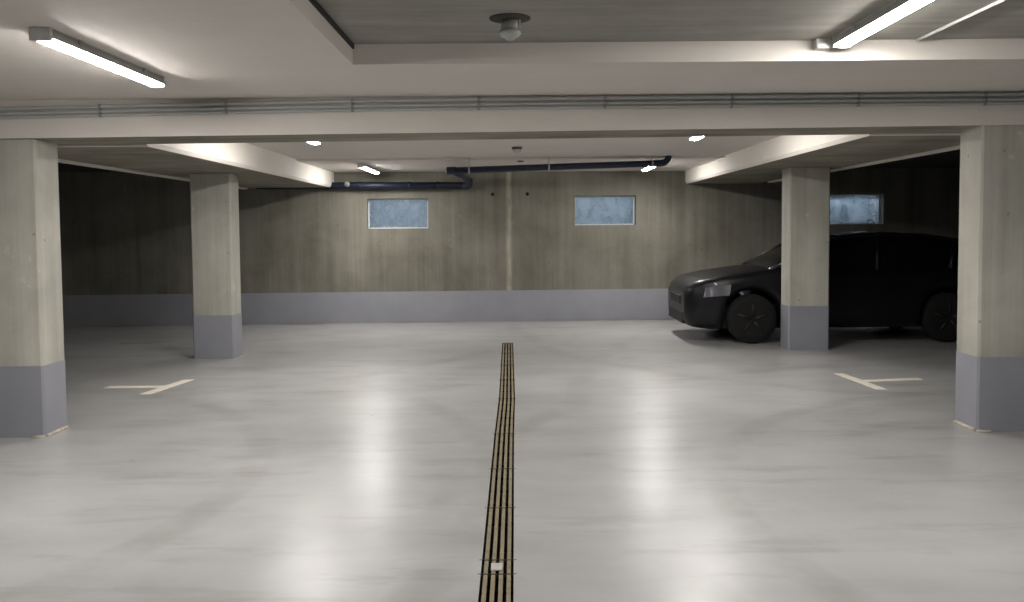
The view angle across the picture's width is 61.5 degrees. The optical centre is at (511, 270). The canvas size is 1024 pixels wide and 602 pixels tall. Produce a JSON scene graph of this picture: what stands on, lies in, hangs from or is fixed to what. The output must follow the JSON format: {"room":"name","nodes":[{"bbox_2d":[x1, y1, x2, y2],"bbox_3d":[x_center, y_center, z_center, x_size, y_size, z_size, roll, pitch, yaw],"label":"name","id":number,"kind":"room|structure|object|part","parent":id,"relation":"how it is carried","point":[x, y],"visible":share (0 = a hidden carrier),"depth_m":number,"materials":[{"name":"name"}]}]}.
{"room":"parking garage","nodes":[
{"label":"parking garage","id":0,"kind":"room"},
{"bbox_2d":[58,168,959,294],"bbox_3d":[0.195,-0.539,14.566,16.900,2.750,0.305,-1,3,-3],"label":"wall","id":1,"kind":"structure","parent":0,"point":[122,233],"depth_m":14.37,"materials":[{"name":"concrete"}]},
{"bbox_2d":[368,199,427,228],"bbox_3d":[-1.923,-0.941,14.816,1.345,1.018,0.770,-1,3,-3],"label":"window","id":2,"kind":"structure","parent":1,"relation":"in","point":[382,213],"depth_m":15.14,"materials":[{"name":"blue glass"}]},
{"bbox_2d":[62,289,743,326],"bbox_3d":[0.210,0.582,14.470,16.900,0.520,0.006,-1,3,-3],"label":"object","id":3,"kind":"structure","parent":1,"relation":"attached to","point":[587,304],"depth_m":14.36,"materials":[{"name":"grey paint"}]},
{"bbox_2d":[575,196,633,224],"bbox_3d":[1.548,-1.006,14.974,1.370,1.014,0.770,-1,3,-3],"label":"window","id":4,"kind":"structure","parent":1,"relation":"in","point":[589,210],"depth_m":15.31,"materials":[{"name":"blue glass"}]},
{"bbox_2d":[830,194,879,223],"bbox_3d":[5.678,-1.038,15.165,1.620,1.033,0.770,-1,3,-3],"label":"window","id":5,"kind":"structure","parent":1,"relation":"in","point":[844,208],"depth_m":15.51,"materials":[{"name":"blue glass"}]},
{"bbox_3d":[5.695,-1.060,14.799,1.244,0.477,0.001,-1,3,-3],"label":"pane","id":6,"kind":"part","parent":5,"relation":"part of","materials":[{"name":"glass"}]},
{"bbox_2d":[0,319,1023,601],"bbox_3d":[0.184,1.244,6.268,16.900,0.001,18.800,0,3,0],"label":"floor","id":7,"kind":"structure","parent":0,"point":[656,460],"depth_m":5.49,"materials":[{"name":"grey concrete"}]},
{"bbox_2d":[0,139,68,437],"bbox_3d":[-3.819,0.139,6.616,0.595,2.256,0.351,0,3,0],"label":"pillar","id":8,"kind":"structure","parent":7,"relation":"on","point":[33,404],"depth_m":6.48,"materials":[{"name":"concrete"}]},
{"bbox_2d":[105,379,193,393],"bbox_3d":[-3.693,1.159,8.610,0.730,0.002,0.800,0,3,0],"label":"bay marking","id":9,"kind":"object","parent":7,"relation":"on","point":[160,387],"visible":1,"depth_m":8.61,"materials":[{"name":"beige paint"}]},
{"bbox_2d":[190,173,242,358],"bbox_3d":[-3.640,-0.062,10.587,0.496,2.247,0.336,0,3,0],"label":"pillar","id":10,"kind":"structure","parent":7,"relation":"on","point":[214,198],"depth_m":10.43,"materials":[{"name":"concrete"}]},
{"bbox_2d":[478,345,514,601],"bbox_3d":[-0.064,1.280,6.501,0.175,0.090,10.460,0,3,0],"label":"drain grate","id":11,"kind":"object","parent":7,"relation":"in","point":[508,448],"depth_m":5.09,"materials":[{"name":"metal"}]},
{"bbox_2d":[480,573,516,601],"bbox_3d":[-0.068,1.399,3.475,0.176,0.035,0.797,0,3,0],"label":"drain grate","id":12,"kind":"object","parent":7,"relation":"on","point":[500,592],"visible":0.98,"depth_m":3.73,"materials":[{"name":"beige metal"}]},
{"bbox_2d":[482,559,516,573],"bbox_3d":[-0.066,1.375,3.957,0.176,0.036,0.162,0,3,0],"label":"drain grate","id":13,"kind":"object","parent":7,"relation":"on","point":[497,565],"visible":0.91,"depth_m":3.97,"materials":[{"name":"beige metal"}]},
{"bbox_3d":[-0.071,1.360,3.953,0.052,0.006,0.082,0,3,0],"label":"fixing plate","id":14,"kind":"part","parent":13,"relation":"part of","materials":[{"name":"silver metal"}]},
{"bbox_2d":[484,507,515,559],"bbox_3d":[-0.065,1.353,4.417,0.176,0.035,0.752,0,3,0],"label":"drain grate","id":15,"kind":"object","parent":7,"relation":"on","point":[491,510],"visible":0.84,"depth_m":4.40,"materials":[{"name":"beige metal"}]},
{"bbox_2d":[489,468,515,507],"bbox_3d":[-0.063,1.315,5.183,0.176,0.035,0.777,0,3,0],"label":"drain grate","id":16,"kind":"object","parent":7,"relation":"on","point":[504,478],"visible":0.85,"depth_m":5.18,"materials":[{"name":"beige metal"}]},
{"bbox_2d":[492,434,513,468],"bbox_3d":[-0.060,1.273,6.047,0.176,0.035,0.947,0,3,0],"label":"drain grate","id":17,"kind":"object","parent":7,"relation":"on","point":[497,436],"visible":0.82,"depth_m":6.04,"materials":[{"name":"beige metal"}]},
{"bbox_2d":[496,398,516,433],"bbox_3d":[-0.052,1.217,7.196,0.176,0.035,1.347,0,3,1],"label":"drain grate","id":18,"kind":"object","parent":7,"relation":"on","point":[512,404],"visible":0.9,"depth_m":7.16,"materials":[{"name":"beige metal"}]},
{"bbox_2d":[499,379,515,398],"bbox_3d":[-0.047,1.160,8.369,0.176,0.035,0.997,0,3,0],"label":"drain grate","id":19,"kind":"object","parent":7,"relation":"on","point":[501,380],"visible":0.94,"depth_m":8.38,"materials":[{"name":"beige metal"}]},
{"bbox_2d":[501,365,513,378],"bbox_3d":[-0.051,1.112,9.343,0.176,0.035,0.947,0,3,0],"label":"drain grate","id":20,"kind":"object","parent":7,"relation":"on","point":[502,366],"visible":0.84,"depth_m":9.37,"materials":[{"name":"beige metal"}]},
{"bbox_2d":[502,353,512,364],"bbox_3d":[-0.054,1.066,10.292,0.176,0.035,0.947,0,3,0],"label":"drain grate","id":21,"kind":"object","parent":7,"relation":"on","point":[503,354],"visible":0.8,"depth_m":10.31,"materials":[{"name":"beige metal"}]},
{"bbox_2d":[502,343,512,352],"bbox_3d":[-0.057,1.019,11.241,0.176,0.035,0.947,0,3,0],"label":"drain grate","id":22,"kind":"object","parent":7,"relation":"on","point":[503,344],"visible":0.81,"depth_m":11.27,"materials":[{"name":"beige metal"}]},
{"bbox_2d":[781,167,829,349],"bbox_3d":[3.724,-0.156,10.928,0.511,2.285,0.336,0,3,0],"label":"pillar","id":23,"kind":"structure","parent":7,"relation":"on","point":[805,191],"depth_m":10.77,"materials":[{"name":"concrete"}]},
{"bbox_2d":[668,231,958,343],"bbox_3d":[4.501,0.178,12.228,4.368,1.479,2.080,0,3,0],"label":"parked car","id":24,"kind":"object","parent":7,"relation":"on","point":[896,280],"visible":0.83,"depth_m":11.40,"materials":[{"name":"black paint"}]},
{"bbox_2d":[670,291,680,302],"bbox_3d":[2.339,0.374,12.245,0.042,0.120,0.720,0,3,0],"label":"grille","id":25,"kind":"object","parent":24,"relation":"attached to","point":[675,296],"depth_m":12.19,"materials":[{"name":"black plastic"}]},
{"bbox_2d":[834,373,922,389],"bbox_3d":[3.767,1.100,8.611,0.750,0.002,0.920,0,3,0],"label":"bay marking","id":26,"kind":"object","parent":7,"relation":"on","point":[864,382],"visible":1,"depth_m":8.64,"materials":[{"name":"beige paint"}]},
{"bbox_2d":[953,125,1023,432],"bbox_3d":[3.769,0.063,6.555,0.620,2.295,0.351,0,3,0],"label":"pillar","id":27,"kind":"structure","parent":7,"relation":"on","point":[989,388],"depth_m":6.42,"materials":[{"name":"concrete"}]},
{"bbox_2d":[0,0,1023,172],"bbox_3d":[0.162,-1.480,6.135,16.900,0.445,18.800,0,3,0],"label":"ceiling","id":28,"kind":"structure","parent":0,"point":[203,49],"depth_m":5.30,"materials":[{"name":"white paint"}]},
{"bbox_2d":[29,27,165,87],"bbox_3d":[-2.252,-1.165,4.787,0.106,0.066,1.372,0,3,0],"label":"lamp","id":29,"kind":"object","parent":28,"relation":"attached to","point":[48,36],"visible":1,"depth_m":4.56,"materials":[{"name":"grey plastic"}]},
{"bbox_2d":[57,143,333,187],"bbox_3d":[-3.626,-1.571,11.214,1.345,0.701,8.670,0,3,0],"label":"beam","id":30,"kind":"structure","parent":28,"relation":"attached to","point":[255,167],"depth_m":9.35,"materials":[{"name":"white paint"}]},
{"bbox_2d":[57,144,149,146],"bbox_3d":[-3.621,-1.011,6.929,1.380,0.020,0.055,0,3,0],"label":"trim","id":31,"kind":"structure","parent":30,"relation":"attached to","point":[117,145],"depth_m":6.90,"materials":[{"name":"white paint"}]},
{"bbox_2d":[58,159,247,188],"bbox_3d":[-4.342,-1.265,10.431,0.085,0.222,7.070,0,3,0],"label":"trim","id":32,"kind":"structure","parent":30,"relation":"attached to","point":[59,160],"depth_m":9.48,"materials":[{"name":"white paint"}]},
{"bbox_2d":[308,142,320,144],"bbox_3d":[-2.098,-1.348,8.512,0.106,0.066,1.372,0,3,0],"label":"lamp","id":33,"kind":"object","parent":28,"relation":"attached to","point":[312,143],"visible":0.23,"depth_m":9.11,"materials":[{"name":"white plastic"}]},
{"bbox_2d":[358,163,379,173],"bbox_3d":[-2.152,-1.540,12.968,0.106,0.066,1.372,0,3,0],"label":"lamp","id":34,"kind":"object","parent":28,"relation":"attached to","point":[364,166],"visible":1,"depth_m":12.71,"materials":[{"name":"white plastic"}]},
{"bbox_2d":[362,167,378,173],"bbox_3d":[-2.152,-1.518,12.969,0.094,0.020,1.320,0,3,0],"label":"diffuser","id":35,"kind":"object","parent":34,"relation":"attached to","point":[371,169],"depth_m":13.07,"materials":[{"name":"white plastic"}]},
{"bbox_2d":[256,155,671,189],"bbox_3d":[-0.895,-1.459,13.036,6.559,0.342,2.202,1,3,35],"label":"pipe","id":36,"kind":"object","parent":28,"relation":"attached to","point":[459,172],"visible":0.98,"depth_m":11.72,"materials":[{"name":"paint"}]},
{"bbox_2d":[0,92,1023,144],"bbox_3d":[0.165,-1.363,6.606,16.900,0.725,0.530,0,3,0],"label":"beam","id":37,"kind":"structure","parent":28,"relation":"attached to","point":[928,119],"depth_m":6.36,"materials":[{"name":"white paint"}]},
{"bbox_2d":[0,92,1023,110],"bbox_3d":[0.015,-1.245,6.328,10.000,0.083,0.038,0,3,0],"label":"conduit","id":38,"kind":"object","parent":37,"relation":"attached to","point":[980,94],"visible":1,"depth_m":6.32,"materials":[{"name":"grey plastic"}]},
{"bbox_2d":[0,97,1023,115],"bbox_3d":[0.015,-1.209,6.332,10.000,0.078,0.033,0,3,0],"label":"conduit","id":39,"kind":"object","parent":37,"relation":"attached to","point":[984,99],"visible":1,"depth_m":6.32,"materials":[{"name":"grey plastic"}]},
{"bbox_2d":[0,102,1023,118],"bbox_3d":[0.015,-1.180,6.335,10.000,0.074,0.029,0,3,0],"label":"conduit","id":40,"kind":"object","parent":37,"relation":"attached to","point":[940,103],"visible":1,"depth_m":6.33,"materials":[{"name":"grey plastic"}]},
{"bbox_2d":[867,133,960,135],"bbox_3d":[3.413,-1.101,6.900,1.110,0.020,0.055,0,3,0],"label":"trim","id":41,"kind":"structure","parent":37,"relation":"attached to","point":[933,133],"depth_m":6.87,"materials":[{"name":"white paint"}]},
{"bbox_2d":[512,146,521,152],"bbox_3d":[0.059,-1.448,10.301,0.124,0.075,0.123,0,3,0],"label":"smoke detector","id":42,"kind":"object","parent":28,"relation":"attached to","point":[517,149],"visible":1,"depth_m":10.26,"materials":[{"name":"grey plastic"}]},
{"bbox_2d":[641,167,653,170],"bbox_3d":[2.078,-1.567,12.832,0.106,0.066,1.372,0,3,0],"label":"lamp","id":43,"kind":"object","parent":28,"relation":"attached to","point":[642,168],"visible":0.43,"depth_m":13.16,"materials":[{"name":"white plastic"}]},
{"bbox_2d":[689,137,701,139],"bbox_3d":[1.912,-1.372,8.366,0.106,0.066,1.372,0,3,0],"label":"lamp","id":44,"kind":"object","parent":28,"relation":"attached to","point":[690,138],"visible":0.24,"depth_m":8.91,"materials":[{"name":"white plastic"}]},
{"bbox_2d":[685,134,959,183],"bbox_3d":[3.518,-1.644,11.186,1.225,0.663,8.670,0,3,0],"label":"beam","id":45,"kind":"structure","parent":28,"relation":"attached to","point":[765,161],"depth_m":9.32,"materials":[{"name":"white paint"}]},
{"bbox_2d":[768,145,959,182],"bbox_3d":[4.172,-1.368,10.396,0.085,0.222,7.070,0,3,0],"label":"trim","id":46,"kind":"structure","parent":45,"relation":"attached to","point":[953,147],"depth_m":9.27,"materials":[{"name":"white paint"}]},
{"bbox_2d":[316,0,1023,43],"bbox_3d":[3.816,-1.325,0.898,9.555,0.300,8.350,0,3,0],"label":"ceiling","id":47,"kind":"structure","parent":0,"point":[362,21],"depth_m":4.55,"materials":[{"name":"concrete"}]},
{"bbox_2d":[309,0,353,48],"bbox_3d":[-0.955,-1.126,0.924,0.014,0.030,8.350,0,3,0],"label":"trim","id":48,"kind":"structure","parent":47,"relation":"attached to","point":[314,3],"depth_m":4.48,"materials":[{"name":"black metal"}]},
{"bbox_2d":[489,13,530,40],"bbox_3d":[-0.010,-1.263,4.494,0.216,0.116,0.216,0,3,0],"label":"smoke detector","id":49,"kind":"object","parent":47,"relation":"attached to","point":[510,23],"visible":1,"depth_m":4.45,"materials":[{"name":"grey plastic"}]},
{"bbox_2d":[501,19,518,28],"bbox_3d":[-0.011,-1.284,4.493,0.092,0.046,0.092,0,3,0],"label":"socket","id":50,"kind":"object","parent":49,"relation":"attached to","point":[505,23],"depth_m":4.45,"materials":[{"name":"grey plastic"}]},
{"bbox_3d":[-0.011,-1.314,4.491,0.216,0.014,0.216,0,3,0],"label":"plate","id":51,"kind":"part","parent":49,"relation":"part of","materials":[{"name":"grey plastic"}]},
{"bbox_2d":[813,38,830,49],"bbox_3d":[1.822,-1.333,5.052,0.085,0.060,0.065,0,3,0],"label":"junction box","id":52,"kind":"object","parent":47,"relation":"attached to","point":[819,43],"visible":1,"depth_m":5.02,"materials":[{"name":"plastic"}]},
{"bbox_2d":[832,0,932,47],"bbox_3d":[1.912,-1.295,4.320,0.106,0.066,1.372,0,3,0],"label":"lamp","id":53,"kind":"object","parent":47,"relation":"attached to","point":[894,10],"visible":1,"depth_m":4.44,"materials":[{"name":"white plastic"}]},
{"bbox_2d":[916,0,1005,41],"bbox_3d":[2.382,-1.312,4.098,0.018,0.018,1.930,0,3,0],"label":"conduit","id":54,"kind":"object","parent":47,"relation":"attached to","point":[998,1],"visible":1,"depth_m":4.55,"materials":[{"name":"white plastic"}]}
]}

